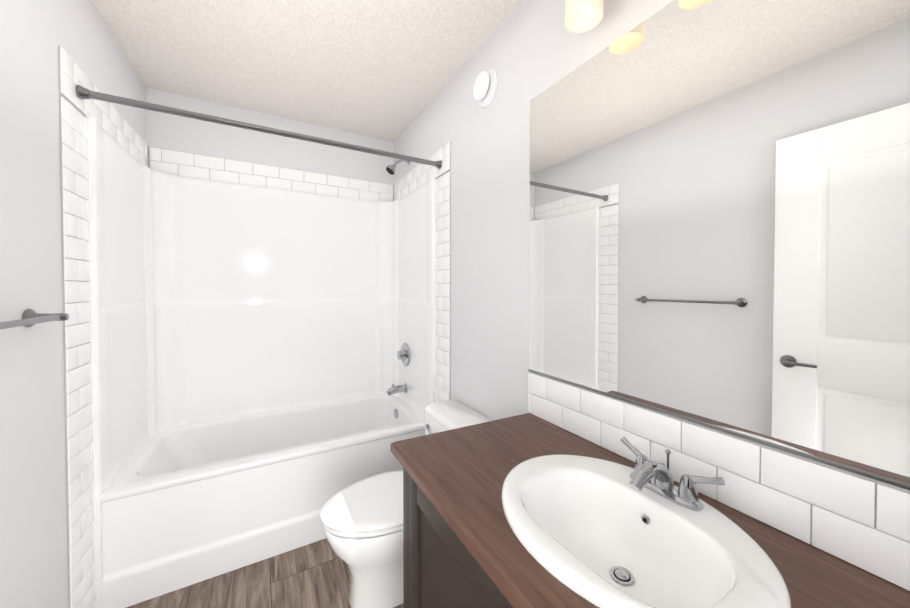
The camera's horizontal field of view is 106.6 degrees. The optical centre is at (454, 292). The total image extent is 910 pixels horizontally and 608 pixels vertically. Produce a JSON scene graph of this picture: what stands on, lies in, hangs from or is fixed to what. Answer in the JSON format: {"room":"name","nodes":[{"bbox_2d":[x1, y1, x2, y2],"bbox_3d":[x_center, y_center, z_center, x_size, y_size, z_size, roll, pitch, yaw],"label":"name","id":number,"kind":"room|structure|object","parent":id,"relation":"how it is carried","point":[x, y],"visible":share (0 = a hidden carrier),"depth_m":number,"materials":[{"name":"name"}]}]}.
{"room":"bathroom","nodes":[
{"label":"bathroom","id":0,"kind":"room"},
{"bbox_2d":[0,0,146,607],"bbox_3d":[-1.144,0.061,0.746,0.122,2.440,2.928,-1,1,-30],"label":"wall","id":1,"kind":"structure","parent":0,"point":[34,34],"depth_m":1.01,"materials":[{"name":"white paint"}]},
{"bbox_2d":[0,309,68,329],"bbox_3d":[-1.051,0.076,0.745,0.082,0.054,0.629,-1,1,-30],"label":"towel rail","id":2,"kind":"object","parent":1,"relation":"attached to","point":[30,317],"visible":1,"depth_m":0.94,"materials":[{"name":"silver metal"}]},
{"bbox_2d":[58,46,148,607],"bbox_3d":[-1.541,0.216,1.554,0.028,2.103,0.910,-1,1,-30],"label":"wall tiles","id":3,"kind":"structure","parent":1,"relation":"attached to","point":[75,110],"depth_m":1.22,"materials":[{"name":"white tile"}]},
{"bbox_2d":[77,85,441,168],"bbox_3d":[-0.730,-0.738,1.603,1.475,0.048,0.048,-1,1,-30],"label":"rail","id":4,"kind":"object","parent":1,"relation":"attached to","point":[83,93],"visible":1,"depth_m":1.47,"materials":[{"name":"silver metal"}]},
{"bbox_2d":[126,538,403,607],"bbox_3d":[-0.458,1.324,1.157,1.702,0.100,2.928,-1,1,-30],"label":"floor","id":5,"kind":"structure","parent":0,"point":[314,575],"depth_m":1.47,"materials":[{"name":"wood"}]},
{"bbox_2d":[86,116,435,607],"bbox_3d":[-0.943,0.152,1.996,1.494,2.217,0.749,-1,1,-30],"label":"bathtub surround","id":6,"kind":"object","parent":5,"relation":"on","point":[263,371],"visible":0.9,"depth_m":2.02,"materials":[{"name":"white plastic"}]},
{"bbox_2d":[386,160,409,395],"bbox_3d":[-0.402,-0.121,2.377,0.173,1.682,0.170,-1,1,-30],"label":"shower fixture","id":7,"kind":"object","parent":6,"relation":"attached to","point":[403,355],"depth_m":2.40,"materials":[{"name":"silver metal"}]},
{"bbox_2d":[320,400,491,607],"bbox_3d":[-0.216,0.923,1.502,0.713,0.691,0.428,-1,1,-30],"label":"toilet","id":8,"kind":"object","parent":5,"relation":"on","point":[362,522],"visible":0.46,"depth_m":1.34,"materials":[{"name":"white ceramic"}]},
{"bbox_2d":[390,413,909,607],"bbox_3d":[0.322,0.826,0.708,0.580,0.912,1.186,-1,1,-30],"label":"vanity cabinet","id":9,"kind":"object","parent":5,"relation":"on","point":[528,510],"visible":1,"depth_m":0.73,"materials":[{"name":"brown wood"}]},
{"bbox_2d":[502,454,790,607],"bbox_3d":[0.340,0.530,0.720,0.442,0.134,0.536,-1,1,-30],"label":"sink","id":10,"kind":"object","parent":9,"relation":"in","point":[600,541],"depth_m":0.70,"materials":[{"name":"white ceramic"}]},
{"bbox_2d":[621,437,724,510],"bbox_3d":[0.447,0.415,0.767,0.146,0.093,0.228,-1,1,-30],"label":"faucet","id":11,"kind":"object","parent":10,"relation":"on","point":[659,492],"depth_m":0.75,"materials":[{"name":"silver metal"}]},
{"bbox_2d":[146,87,393,200],"bbox_3d":[-1.158,0.035,2.365,1.502,2.440,0.100,-1,1,-30],"label":"wall","id":12,"kind":"structure","parent":0,"point":[177,133],"depth_m":2.22,"materials":[{"name":"white paint"}]},
{"bbox_2d":[149,146,392,201],"bbox_3d":[-1.122,-0.769,2.309,1.458,0.157,0.009,-1,1,-30],"label":"wall tiles","id":13,"kind":"structure","parent":12,"relation":"attached to","point":[189,165],"depth_m":2.22,"materials":[{"name":"white tile"}]},
{"bbox_2d":[92,0,522,141],"bbox_3d":[-0.458,-1.215,1.116,1.702,0.100,2.928,-1,1,-30],"label":"ceiling","id":14,"kind":"structure","parent":0,"point":[387,70],"depth_m":1.64,"materials":[{"name":"paint"}]},
{"bbox_2d":[394,0,672,420],"bbox_3d":[0.238,0.048,1.533,0.100,2.440,2.928,-1,1,-30],"label":"wall","id":15,"kind":"structure","parent":0,"point":[528,50],"depth_m":1.51,"materials":[{"name":"white paint"}]},
{"bbox_2d":[394,141,450,401],"bbox_3d":[-0.254,0.204,2.288,0.009,2.103,0.910,-1,1,-30],"label":"trim","id":16,"kind":"structure","parent":15,"relation":"attached to","point":[416,178],"depth_m":1.97,"materials":[{"name":"white tile"}]},
{"bbox_2d":[473,68,497,107],"bbox_3d":[0.129,-0.944,1.556,0.050,0.160,0.160,-1,1,-30],"label":"air vent","id":17,"kind":"object","parent":15,"relation":"in","point":[485,86],"visible":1,"depth_m":1.53,"materials":[{"name":"white plastic"}]},
{"bbox_2d":[565,0,603,32],"bbox_3d":[0.497,-0.931,0.802,0.156,0.298,0.620,-1,1,-30],"label":"sconce","id":18,"kind":"object","parent":15,"relation":"attached to","point":[581,16],"visible":1,"depth_m":1.00,"materials":[{"name":"white glass"}]},
{"bbox_2d":[528,371,909,590],"bbox_3d":[0.577,0.397,0.833,0.009,0.164,1.160,-1,1,-30],"label":"tile backsplash","id":19,"kind":"structure","parent":15,"relation":"attached to","point":[859,521],"depth_m":0.71,"materials":[{"name":"white tile"}]},
{"bbox_2d":[528,0,909,489],"bbox_3d":[0.576,-0.212,0.826,0.009,1.053,1.148,-1,1,-30],"label":"wall mirror","id":20,"kind":"object","parent":15,"relation":"attached to","point":[719,216],"visible":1,"depth_m":0.74,"materials":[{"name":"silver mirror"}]}
]}

